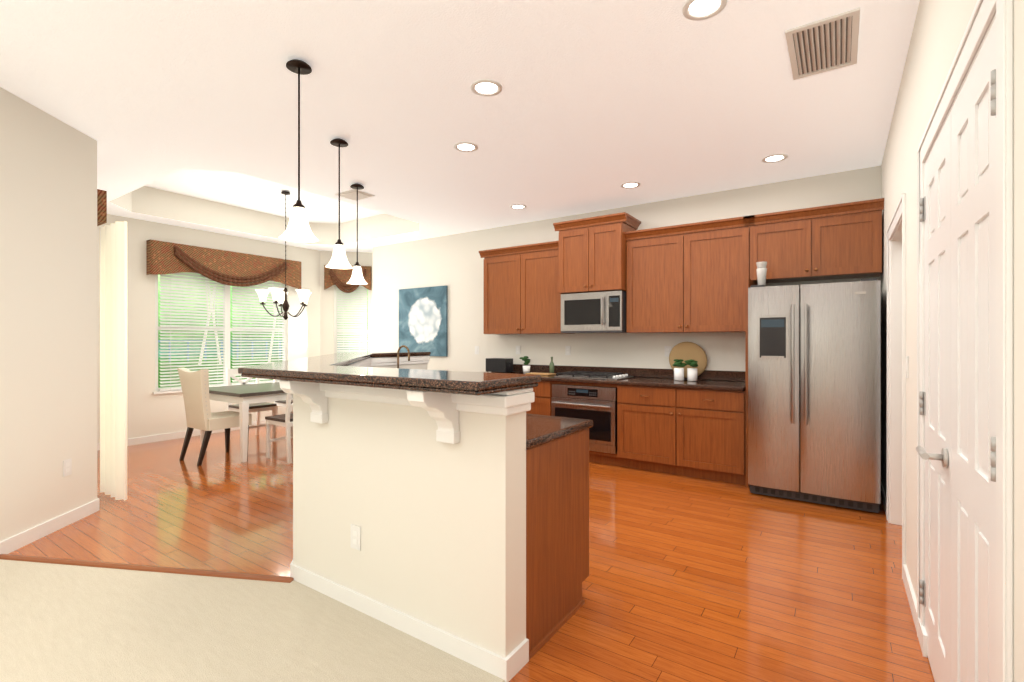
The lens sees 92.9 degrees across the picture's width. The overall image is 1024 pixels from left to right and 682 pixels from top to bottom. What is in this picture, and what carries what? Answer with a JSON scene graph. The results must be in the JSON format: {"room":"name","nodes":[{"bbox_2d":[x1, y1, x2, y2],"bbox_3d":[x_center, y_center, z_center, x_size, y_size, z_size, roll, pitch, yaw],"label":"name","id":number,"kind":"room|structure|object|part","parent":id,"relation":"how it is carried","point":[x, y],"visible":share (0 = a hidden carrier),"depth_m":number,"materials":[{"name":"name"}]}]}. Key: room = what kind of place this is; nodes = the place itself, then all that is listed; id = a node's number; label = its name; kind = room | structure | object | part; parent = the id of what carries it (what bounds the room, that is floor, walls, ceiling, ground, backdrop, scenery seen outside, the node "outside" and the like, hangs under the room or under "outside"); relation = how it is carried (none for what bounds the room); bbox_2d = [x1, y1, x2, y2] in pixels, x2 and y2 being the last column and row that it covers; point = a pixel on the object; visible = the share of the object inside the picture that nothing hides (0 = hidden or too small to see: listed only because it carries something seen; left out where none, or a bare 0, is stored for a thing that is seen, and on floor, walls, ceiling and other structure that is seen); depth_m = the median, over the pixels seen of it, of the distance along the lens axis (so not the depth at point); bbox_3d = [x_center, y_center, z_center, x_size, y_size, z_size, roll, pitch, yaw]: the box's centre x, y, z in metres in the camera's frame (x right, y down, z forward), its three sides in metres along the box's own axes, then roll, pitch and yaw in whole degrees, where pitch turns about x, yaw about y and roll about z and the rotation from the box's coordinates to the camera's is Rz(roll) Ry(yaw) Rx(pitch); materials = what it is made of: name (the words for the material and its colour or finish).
{"room":"dining room and kitchen","nodes":[
{"label":"dining room and kitchen","id":0,"kind":"room"},
{"bbox_2d":[0,87,96,541],"bbox_3d":[-3.049,-0.120,1.524,0.120,2.900,4.600,0,0,-7],"label":"wall","id":1,"kind":"structure","parent":0,"point":[48,294],"depth_m":3.33,"materials":[{"name":"white paint"}]},
{"bbox_2d":[0,499,98,553],"bbox_3d":[-2.982,1.285,1.532,0.014,0.090,4.600,0,0,-7],"label":"baseboard","id":2,"kind":"structure","parent":1,"relation":"attached to","point":[20,540],"depth_m":3.33,"materials":[{"name":"white wood"}]},
{"bbox_2d":[63,458,71,476],"bbox_3d":[-3.215,0.915,3.518,0.007,0.116,0.072,0,0,-7],"label":"electrical outlet","id":3,"kind":"object","parent":1,"relation":"attached to","point":[67,467],"visible":1,"depth_m":3.52,"materials":[{"name":"white plastic"}]},
{"bbox_2d":[97,214,319,442],"bbox_3d":[-4.480,-0.120,6.870,0.120,2.900,3.920,0,0,34],"label":"wall","id":4,"kind":"structure","parent":0,"point":[149,413],"depth_m":6.43,"materials":[{"name":"white paint"}]},
{"bbox_2d":[97,420,265,449],"bbox_3d":[-4.393,1.285,6.880,0.014,0.090,3.806,0,0,34],"label":"baseboard","id":5,"kind":"structure","parent":4,"relation":"attached to","point":[155,438],"depth_m":6.51,"materials":[{"name":"white wood"}]},
{"bbox_2d":[153,275,286,393],"bbox_3d":[-4.213,-0.185,7.208,0.125,1.770,1.920,0,0,34],"label":"window","id":6,"kind":"structure","parent":4,"relation":"in","point":[227,328],"depth_m":7.19,"materials":[{"name":"white wood"}]},
{"bbox_2d":[159,272,284,390],"bbox_3d":[-4.188,-0.177,7.192,0.048,1.685,1.760,0,0,34],"label":"blinds","id":7,"kind":"object","parent":6,"relation":"attached to","point":[182,286],"visible":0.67,"depth_m":7.00,"materials":[{"name":"white plastic"}]},
{"bbox_2d":[146,240,300,288],"bbox_3d":[-4.099,-1.056,7.174,0.164,0.508,2.130,0,0,34],"label":"valance","id":8,"kind":"object","parent":4,"relation":"attached to","point":[237,269],"visible":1,"depth_m":6.98,"materials":[{"name":"brown fabric"}]},
{"bbox_2d":[0,559,504,681],"bbox_3d":[-2.301,1.324,1.377,3.193,0.012,3.410,0,0,34],"label":"floor","id":9,"kind":"structure","parent":0,"point":[65,623],"depth_m":2.18,"materials":[{"name":"beige carpet"}]},
{"bbox_2d":[0,554,293,582],"bbox_3d":[-2.173,1.312,2.825,1.958,0.012,0.056,0,0,9],"label":"trim","id":10,"kind":"structure","parent":9,"relation":"on","point":[247,576],"depth_m":2.80,"materials":[{"name":"brown wood"}]},
{"bbox_2d":[320,251,371,354],"bbox_3d":[-2.615,-0.120,8.662,1.610,2.900,0.120,0,0,-11],"label":"wall","id":11,"kind":"structure","parent":0,"point":[327,319],"depth_m":8.49,"materials":[{"name":"white paint"}]},
{"bbox_2d":[324,265,371,292],"bbox_3d":[-2.859,-1.071,8.476,0.780,0.478,0.144,0,0,-11],"label":"window valance","id":12,"kind":"object","parent":11,"relation":"attached to","point":[339,278],"visible":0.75,"depth_m":8.43,"materials":[{"name":"brown fabric"}]},
{"bbox_2d":[334,285,369,352],"bbox_3d":[-2.820,-0.185,8.589,0.680,1.770,0.125,0,0,-11],"label":"window","id":13,"kind":"structure","parent":11,"relation":"in","point":[335,319],"depth_m":8.54,"materials":[{"name":"white wood"}]},
{"bbox_2d":[337,285,366,352],"bbox_3d":[-2.814,-0.177,8.559,0.520,1.685,0.046,0,0,-11],"label":"window blinds","id":14,"kind":"object","parent":13,"relation":"attached to","point":[360,296],"visible":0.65,"depth_m":8.56,"materials":[{"name":"white plastic"}]},
{"bbox_2d":[293,364,525,657],"bbox_3d":[-0.621,0.780,4.137,3.485,1.100,3.035,0,0,34],"label":"half wall","id":15,"kind":"structure","parent":0,"point":[442,525],"depth_m":2.17,"materials":[{"name":"white paint"}]},
{"bbox_2d":[279,380,327,423],"bbox_3d":[-1.056,0.309,2.469,0.100,0.232,0.214,0,0,34],"label":"corbel","id":16,"kind":"object","parent":15,"relation":"attached to","point":[311,394],"visible":0.94,"depth_m":2.48,"materials":[{"name":"white wood"}]},
{"bbox_2d":[351,524,360,550],"bbox_3d":[-0.774,0.970,2.404,0.072,0.116,0.007,0,0,34],"label":"outlet","id":17,"kind":"object","parent":15,"relation":"attached to","point":[356,537],"visible":1,"depth_m":2.40,"materials":[{"name":"white plastic"}]},
{"bbox_2d":[290,560,528,681],"bbox_3d":[-0.625,1.285,4.131,3.513,0.090,3.049,0,0,34],"label":"baseboard","id":18,"kind":"structure","parent":15,"relation":"attached to","point":[511,665],"depth_m":2.14,"materials":[{"name":"white"}]},
{"bbox_2d":[320,356,534,415],"bbox_3d":[-0.633,0.241,4.133,3.570,0.098,3.115,0,0,34],"label":"crown molding","id":19,"kind":"structure","parent":15,"relation":"attached to","point":[506,403],"depth_m":2.17,"materials":[{"name":"white"}]},
{"bbox_2d":[238,351,540,395],"bbox_3d":[-0.760,0.165,4.101,3.795,0.050,3.320,0,0,34],"label":"bar","id":20,"kind":"object","parent":19,"relation":"on","point":[336,368],"visible":0.92,"depth_m":2.10,"materials":[{"name":"brown stone"}]},
{"bbox_2d":[407,390,459,443],"bbox_3d":[-0.318,0.309,1.972,0.100,0.232,0.214,0,0,34],"label":"corbel","id":21,"kind":"object","parent":15,"relation":"attached to","point":[442,411],"visible":0.81,"depth_m":1.98,"materials":[{"name":"white wood"}]},
{"bbox_2d":[0,0,919,251],"bbox_3d":[-1.487,-1.745,3.958,11.500,0.350,10.000,0,0,34],"label":"ceiling","id":22,"kind":"structure","parent":0,"point":[183,113],"depth_m":3.21,"materials":[{"name":"white paint"}]},
{"bbox_2d":[255,191,311,319],"bbox_3d":[-2.888,-1.095,6.260,0.676,1.650,0.651,0,0,34],"label":"dining chandelier","id":23,"kind":"object","parent":22,"relation":"hanging from","point":[279,295],"visible":0.98,"depth_m":6.17,"materials":[{"name":"white glass"}]},
{"bbox_2d":[279,59,318,242],"bbox_3d":[-1.199,-1.073,2.739,0.208,0.995,0.208,0,0,34],"label":"pendant light","id":24,"kind":"object","parent":22,"relation":"hanging from","point":[298,229],"visible":1,"depth_m":2.72,"materials":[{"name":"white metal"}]},
{"bbox_2d":[325,138,352,268],"bbox_3d":[-1.346,-1.073,3.791,0.208,0.995,0.208,0,0,34],"label":"pendant light","id":25,"kind":"object","parent":22,"relation":"hanging from","point":[338,260],"visible":1,"depth_m":3.76,"materials":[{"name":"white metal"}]},
{"bbox_2d":[335,189,374,200],"bbox_3d":[-1.685,-1.562,5.220,0.320,0.014,0.270,0,0,34],"label":"ceiling vent","id":26,"kind":"object","parent":22,"relation":"in","point":[351,194],"visible":0.86,"depth_m":5.20,"materials":[{"name":"white"}]},
{"bbox_2d":[347,183,367,284],"bbox_3d":[-1.548,-1.073,4.868,0.208,0.995,0.208,0,0,34],"label":"pendant light","id":27,"kind":"object","parent":22,"relation":"hanging from","point":[357,278],"visible":1,"depth_m":4.84,"materials":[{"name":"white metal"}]},
{"bbox_2d":[454,142,477,151],"bbox_3d":[-0.372,-1.565,3.930,0.196,0.008,0.196,0,0,34],"label":"recessed light","id":28,"kind":"object","parent":22,"relation":"in","point":[465,146],"visible":1,"depth_m":3.92,"materials":[{"name":"white glass"}]},
{"bbox_2d":[471,79,501,96],"bbox_3d":[-0.158,-1.565,3.014,0.196,0.008,0.196,0,0,34],"label":"recessed light","id":29,"kind":"object","parent":22,"relation":"in","point":[486,87],"visible":1,"depth_m":3.01,"materials":[{"name":"white glass"}]},
{"bbox_2d":[510,204,526,208],"bbox_3d":[0.073,-1.565,5.680,0.196,0.008,0.196,0,0,34],"label":"recessed light","id":30,"kind":"object","parent":22,"relation":"in","point":[518,206],"visible":0.98,"depth_m":5.67,"materials":[{"name":"white glass"}]},
{"bbox_2d":[621,182,640,188],"bbox_3d":[1.192,-1.565,4.889,0.196,0.008,0.196,0,0,34],"label":"recessed light","id":31,"kind":"object","parent":22,"relation":"in","point":[628,185],"visible":1,"depth_m":4.88,"materials":[{"name":"white glass"}]},
{"bbox_2d":[682,0,726,20],"bbox_3d":[0.900,-1.565,2.276,0.196,0.008,0.196,0,0,34],"label":"recessed light","id":32,"kind":"object","parent":22,"relation":"in","point":[701,10],"visible":1,"depth_m":2.29,"materials":[{"name":"white glass"}]},
{"bbox_2d":[762,154,787,162],"bbox_3d":[2.253,-1.565,4.174,0.196,0.008,0.196,0,0,34],"label":"recessed light","id":33,"kind":"object","parent":22,"relation":"in","point":[773,158],"visible":1,"depth_m":4.17,"materials":[{"name":"white"}]},
{"bbox_2d":[785,7,859,79],"bbox_3d":[1.659,-1.563,2.596,0.310,0.012,0.540,0,0,34],"label":"ceiling vent","id":34,"kind":"object","parent":22,"relation":"in","point":[830,43],"visible":1,"depth_m":2.56,"materials":[{"name":"white metal"}]},
{"bbox_2d":[9,425,934,681],"bbox_3d":[-1.487,1.330,3.958,11.500,0.001,10.000,0,0,34],"label":"floor","id":35,"kind":"structure","parent":0,"point":[690,579],"depth_m":2.97,"materials":[{"name":"brown wood"}]},
{"bbox_2d":[177,368,251,465],"bbox_3d":[-3.370,0.815,5.530,0.569,1.029,0.559,0,0,34],"label":"upholstered dining chair","id":36,"kind":"object","parent":35,"relation":"on","point":[196,397],"visible":1,"depth_m":5.31,"materials":[{"name":"beige fabric"}]},
{"bbox_2d":[200,382,292,462],"bbox_3d":[-2.889,0.949,6.261,1.100,0.762,1.750,0,0,34],"label":"dining table","id":37,"kind":"object","parent":35,"relation":"on","point":[244,396],"visible":0.35,"depth_m":5.47,"materials":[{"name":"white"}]},
{"bbox_2d":[226,368,276,437],"bbox_3d":[-3.544,0.850,6.612,0.480,0.960,0.440,0,0,34],"label":"dining chair","id":38,"kind":"object","parent":35,"relation":"on","point":[259,407],"visible":0.33,"depth_m":6.58,"materials":[{"name":"white paint"}]},
{"bbox_2d":[265,393,292,463],"bbox_3d":[-2.485,0.850,5.572,0.480,0.960,0.440,0,0,34],"label":"dining chair","id":39,"kind":"object","parent":35,"relation":"on","point":[285,420],"visible":0.33,"depth_m":5.34,"materials":[{"name":"white paint"}]},
{"bbox_2d":[273,379,292,434],"bbox_3d":[-3.181,0.850,7.151,0.480,0.960,0.440,0,0,34],"label":"dining chair","id":40,"kind":"object","parent":35,"relation":"on","point":[282,403],"visible":0.04,"depth_m":7.00,"materials":[{"name":"white paint"}]},
{"bbox_2d":[526,381,549,415],"bbox_3d":[0.348,0.892,5.964,0.629,0.872,0.616,0,0,34],"label":"base cabinet","id":41,"kind":"object","parent":35,"relation":"on","point":[541,405],"depth_m":5.60,"materials":[{"name":"brown wood"}]},
{"bbox_2d":[526,428,588,651],"bbox_3d":[-0.516,0.892,4.158,3.334,0.872,2.884,0,0,34],"label":"base cabinet","id":42,"kind":"object","parent":35,"relation":"on","point":[557,522],"visible":0.15,"depth_m":2.24,"materials":[{"name":"brown wood"}]},
{"bbox_2d":[529,599,584,659],"bbox_3d":[0.213,1.321,2.248,0.012,0.018,0.535,0,0,34],"label":"trim","id":43,"kind":"structure","parent":42,"relation":"attached to","point":[551,633],"depth_m":2.22,"materials":[{"name":"brown wood"}]},
{"bbox_2d":[526,413,592,448],"bbox_3d":[-0.511,0.434,4.154,3.346,0.040,2.884,0,0,34],"label":"countertop","id":44,"kind":"structure","parent":42,"relation":"on","point":[542,429],"depth_m":2.35,"materials":[{"name":"brown stone"}]},
{"bbox_2d":[397,345,409,367],"bbox_3d":[-1.291,0.230,5.654,0.216,0.364,0.117,0,0,34],"label":"gooseneck faucet","id":45,"kind":"object","parent":44,"relation":"on","point":[406,347],"visible":0.79,"depth_m":5.69,"materials":[{"name":"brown metal"}]},
{"bbox_2d":[550,381,617,465],"bbox_3d":[0.941,0.892,5.563,0.802,0.872,0.616,0,0,34],"label":"base cabinet","id":46,"kind":"object","parent":35,"relation":"on","point":[598,457],"depth_m":5.26,"materials":[{"name":"brown wood"}]},
{"bbox_2d":[551,384,617,453],"bbox_3d":[0.888,0.840,5.485,0.760,0.690,0.573,0,0,34],"label":"built-in oven","id":47,"kind":"object","parent":46,"relation":"in","point":[597,405],"visible":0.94,"depth_m":5.22,"materials":[{"name":"grey metal"}]},
{"bbox_2d":[618,385,744,484],"bbox_3d":[1.777,0.892,5.000,1.214,0.872,0.616,0,0,34],"label":"base cabinet","id":48,"kind":"object","parent":35,"relation":"on","point":[696,433],"depth_m":4.72,"materials":[{"name":"brown wood"}]},
{"bbox_2d":[485,371,744,390],"bbox_3d":[0.905,0.434,5.566,3.288,0.040,0.652,0,0,34],"label":"countertop","id":49,"kind":"structure","parent":48,"relation":"on","point":[697,384],"depth_m":4.97,"materials":[{"name":"brown stone"}]},
{"bbox_2d":[486,358,512,372],"bbox_3d":[-0.155,0.320,6.425,0.350,0.184,0.180,0,0,34],"label":"toaster","id":50,"kind":"object","parent":49,"relation":"on","point":[503,365],"visible":1,"depth_m":6.36,"materials":[{"name":"black plastic"}]},
{"bbox_2d":[520,356,529,373],"bbox_3d":[0.162,0.302,6.156,0.145,0.220,0.170,0,0,34],"label":"plant","id":51,"kind":"object","parent":49,"relation":"on","point":[526,367],"visible":1,"depth_m":6.12,"materials":[{"name":"green plant"}]},
{"bbox_2d":[525,372,555,375],"bbox_3d":[0.352,0.403,5.951,0.320,0.018,0.200,0,0,34],"label":"cutting board","id":52,"kind":"object","parent":49,"relation":"on","point":[537,373],"visible":0.85,"depth_m":5.90,"materials":[{"name":"brown wood"}]},
{"bbox_2d":[549,357,553,372],"bbox_3d":[0.496,0.304,6.058,0.060,0.215,0.060,0,0,34],"label":"oil bottle","id":53,"kind":"object","parent":49,"relation":"on","point":[551,367],"visible":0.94,"depth_m":6.04,"materials":[{"name":"green glass"}]},
{"bbox_2d":[554,371,633,379],"bbox_3d":[0.935,0.389,5.545,0.760,0.048,0.510,0,0,34],"label":"gas cooktop","id":54,"kind":"object","parent":49,"relation":"in","point":[596,375],"visible":1,"depth_m":5.45,"materials":[{"name":"silver metal"}]},
{"bbox_2d":[672,359,698,380],"bbox_3d":[1.798,0.301,5.058,0.272,0.223,0.130,0,0,34],"label":"plants","id":55,"kind":"object","parent":49,"relation":"on","point":[679,374],"visible":1,"depth_m":5.03,"materials":[{"name":"green plant"}]},
{"bbox_2d":[669,342,706,377],"bbox_3d":[1.884,0.204,5.218,0.400,0.394,0.080,0,0,34],"label":"round board","id":56,"kind":"object","parent":49,"relation":"on","point":[684,351],"visible":0.69,"depth_m":5.18,"materials":[{"name":"beige wood"}]},
{"bbox_2d":[745,278,880,512],"bbox_3d":[2.600,0.379,4.265,0.967,1.898,0.915,0,0,34],"label":"fridge","id":57,"kind":"object","parent":35,"relation":"on","point":[814,393],"depth_m":3.91,"materials":[{"name":"grey metal"}]},
{"bbox_3d":[2.298,0.379,4.660,0.025,1.898,0.597,0,0,34],"label":"fridge side panel","id":58,"kind":"part","parent":57,"relation":"part of","materials":[{"name":"silver metal"}]},
{"bbox_2d":[756,262,766,284],"bbox_3d":[2.230,-0.591,4.346,0.092,0.222,0.092,0,0,34],"label":"cups","id":59,"kind":"object","parent":57,"relation":"on","point":[761,269],"visible":0.88,"depth_m":4.32,"materials":[{"name":"white ceramic"}]},
{"bbox_2d":[372,165,880,381],"bbox_3d":[0.564,-0.120,6.266,6.920,2.900,0.120,0,0,34],"label":"wall","id":60,"kind":"structure","parent":0,"point":[454,263],"depth_m":6.22,"materials":[{"name":"white paint"}]},
{"bbox_2d":[399,286,447,356],"bbox_3d":[-1.380,-0.295,7.479,1.000,1.050,0.035,0,0,34],"label":"canvas","id":61,"kind":"object","parent":60,"relation":"attached to","point":[423,319],"visible":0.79,"depth_m":7.43},
{"bbox_2d":[475,346,478,353],"bbox_3d":[-0.500,0.130,6.905,0.072,0.116,0.008,0,0,34],"label":"light switch","id":62,"kind":"object","parent":60,"relation":"attached to","point":[476,349],"visible":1,"depth_m":6.90,"materials":[{"name":"white plastic"}]},
{"bbox_2d":[516,346,519,353],"bbox_3d":[0.080,0.120,6.514,0.072,0.116,0.007,0,0,34],"label":"electrical outlet","id":63,"kind":"object","parent":60,"relation":"attached to","point":[517,349],"visible":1,"depth_m":6.51,"materials":[{"name":"white plastic"}]},
{"bbox_2d":[483,242,574,333],"bbox_3d":[0.204,-0.637,6.224,1.170,1.095,0.346,0,0,34],"label":"upper cabinet","id":64,"kind":"object","parent":60,"relation":"attached to","point":[520,297],"depth_m":6.07,"materials":[{"name":"brown wood"}]},
{"bbox_2d":[565,346,570,354],"bbox_3d":[0.702,0.120,6.095,0.072,0.116,0.007,0,0,34],"label":"electrical outlet","id":65,"kind":"object","parent":60,"relation":"attached to","point":[567,350],"visible":1,"depth_m":6.09,"materials":[{"name":"white plastic"}]},
{"bbox_2d":[555,212,638,293],"bbox_3d":[0.985,-0.963,5.630,0.770,0.815,0.457,0,0,34],"label":"upper cabinet","id":66,"kind":"object","parent":60,"relation":"attached to","point":[591,253],"depth_m":5.42,"materials":[{"name":"brown wood"}]},
{"bbox_2d":[561,291,626,332],"bbox_3d":[0.982,-0.320,5.620,0.747,0.452,0.478,0,0,34],"label":"microwave","id":67,"kind":"object","parent":66,"relation":"attached to","point":[598,312],"visible":0.98,"depth_m":5.44,"materials":[{"name":"grey metal"}]},
{"bbox_2d":[513,364,744,380],"bbox_3d":[1.082,0.361,5.828,3.288,0.102,0.021,0,0,34],"label":"backsplash","id":68,"kind":"structure","parent":60,"relation":"attached to","point":[704,375],"depth_m":5.55,"materials":[{"name":"brown stone"}]},
{"bbox_2d":[665,346,670,356],"bbox_3d":[1.730,0.115,5.401,0.072,0.116,0.007,0,0,34],"label":"electrical outlet","id":69,"kind":"object","parent":60,"relation":"attached to","point":[667,350],"visible":0.93,"depth_m":5.40,"materials":[{"name":"white plastic"}]},
{"bbox_2d":[623,215,750,332],"bbox_3d":[1.849,-0.637,5.114,1.220,1.095,0.346,0,0,34],"label":"upper cabinet","id":70,"kind":"object","parent":60,"relation":"attached to","point":[687,278],"depth_m":4.94,"materials":[{"name":"brown wood"}]},
{"bbox_2d":[751,198,882,283],"bbox_3d":[2.774,-0.880,4.490,1.006,0.610,0.346,0,0,34],"label":"upper cabinet","id":71,"kind":"object","parent":60,"relation":"attached to","point":[844,240],"depth_m":4.32,"materials":[{"name":"brown wood"}]},
{"bbox_2d":[881,0,1023,681],"bbox_3d":[1.146,-0.120,1.048,0.120,2.900,8.120,0,0,34],"label":"wall","id":72,"kind":"structure","parent":0,"point":[939,28],"depth_m":2.11,"materials":[{"name":"white paint"}]},
{"bbox_2d":[887,193,905,578],"bbox_3d":[2.543,0.251,3.134,0.136,2.158,1.116,0,0,34],"label":"door frame","id":73,"kind":"structure","parent":72,"relation":"attached to","point":[896,372],"depth_m":3.52,"materials":[{"name":"white"}]},
{"bbox_2d":[881,481,926,656],"bbox_3d":[1.052,1.285,1.028,0.014,0.090,7.980,0,0,34],"label":"baseboard","id":74,"kind":"structure","parent":72,"relation":"attached to","point":[922,633],"depth_m":2.36,"materials":[{"name":"white"}]},
{"bbox_2d":[906,356,908,377],"bbox_3d":[2.132,0.140,2.627,0.008,0.116,0.072,0,0,34],"label":"light switch","id":75,"kind":"object","parent":72,"relation":"attached to","point":[907,366],"visible":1,"depth_m":2.60,"materials":[{"name":"white plastic"}]},
{"bbox_2d":[925,112,950,681],"bbox_3d":[1.634,0.279,1.848,0.035,2.082,0.597,0,0,34],"label":"leaf","id":76,"kind":"object","parent":72,"relation":"attached to","point":[938,391],"visible":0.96,"depth_m":1.82,"materials":[{"name":"white wood"}]},
{"bbox_2d":[916,446,948,466],"bbox_3d":[1.487,0.400,1.725,0.071,0.064,0.168,0,0,34],"label":"lever","id":77,"kind":"object","parent":76,"relation":"attached to","point":[943,457],"visible":1,"depth_m":1.67,"materials":[{"name":"silver metal"}]},
{"bbox_2d":[917,0,1012,681],"bbox_3d":[1.495,0.231,1.579,0.136,2.198,1.406,0,0,34],"label":"door frame","id":78,"kind":"structure","parent":72,"relation":"attached to","point":[985,14],"depth_m":1.08,"materials":[{"name":"white wood"}]},
{"bbox_2d":[920,69,995,606],"bbox_3d":[1.444,0.261,1.613,0.017,1.761,1.266,0,0,34],"label":"hinges","id":79,"kind":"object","parent":78,"relation":"attached to","point":[923,394],"depth_m":1.11,"materials":[{"name":"grey metal"}]},
{"bbox_2d":[951,18,995,681],"bbox_3d":[1.298,0.279,1.349,0.035,2.082,0.597,0,0,34],"label":"leaf","id":80,"kind":"object","parent":72,"relation":"attached to","point":[973,382],"visible":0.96,"depth_m":1.34,"materials":[{"name":"white wood"}]},
{"bbox_3d":[-4.442,-0.120,4.545,2.785,2.900,0.120,0,0,34],"label":"wall","id":81,"kind":"structure","parent":0,"visible":0},
{"bbox_2d":[97,189,106,225],"bbox_3d":[-4.238,-1.135,4.574,1.850,0.270,0.145,0,0,34],"label":"valance","id":82,"kind":"object","parent":81,"relation":"attached to","point":[101,207],"visible":0.14,"depth_m":4.09,"materials":[{"name":"brown fabric"}]},
{"bbox_2d":[100,221,126,500],"bbox_3d":[-3.413,0.163,4.151,0.530,2.305,0.064,0,0,34],"label":"vertical blinds","id":83,"kind":"object","parent":82,"relation":"hanging from","point":[113,359],"visible":1,"depth_m":4.09,"materials":[{"name":"beige"}]},
{"label":"outside","id":84,"kind":"structure","parent":0,"visible":0},
{"bbox_2d":[158,273,367,361],"bbox_3d":[-2.856,-1.920,7.294,11.500,7.500,16.000,0,0,34],"label":"garden","id":85,"kind":"object","parent":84,"point":[231,320],"depth_m":11.40,"materials":[{"name":"green plant"}]},
{"bbox_2d":[198,287,221,363],"bbox_3d":[-5.338,-0.919,8.710,0.048,2.707,0.747,0,0,34],"label":"trunk","id":86,"kind":"object","parent":85,"relation":"on","point":[216,331],"depth_m":8.63,"materials":[{"name":"beige"}]},
{"bbox_2d":[158,358,281,387],"bbox_3d":[-5.757,0.995,9.251,0.700,1.230,14.000,0,0,34],"label":"hedge","id":87,"kind":"object","parent":85,"relation":"on","point":[159,371],"visible":0.04,"depth_m":8.93,"materials":[{"name":"green plant"}]},
{"bbox_2d":[158,340,367,361],"bbox_3d":[-6.723,0.795,9.902,0.030,1.630,14.000,0,0,34],"label":"fence rail","id":88,"kind":"object","parent":85,"relation":"on","point":[221,345],"visible":0.08,"depth_m":10.50,"materials":[{"name":"white wood"}]},
{"bbox_2d":[268,285,280,361],"bbox_3d":[-4.547,-0.919,9.882,0.044,2.705,0.844,0,0,34],"label":"trunk","id":89,"kind":"object","parent":85,"relation":"on","point":[279,285],"depth_m":9.59,"materials":[{"name":"beige plant"}]}
]}

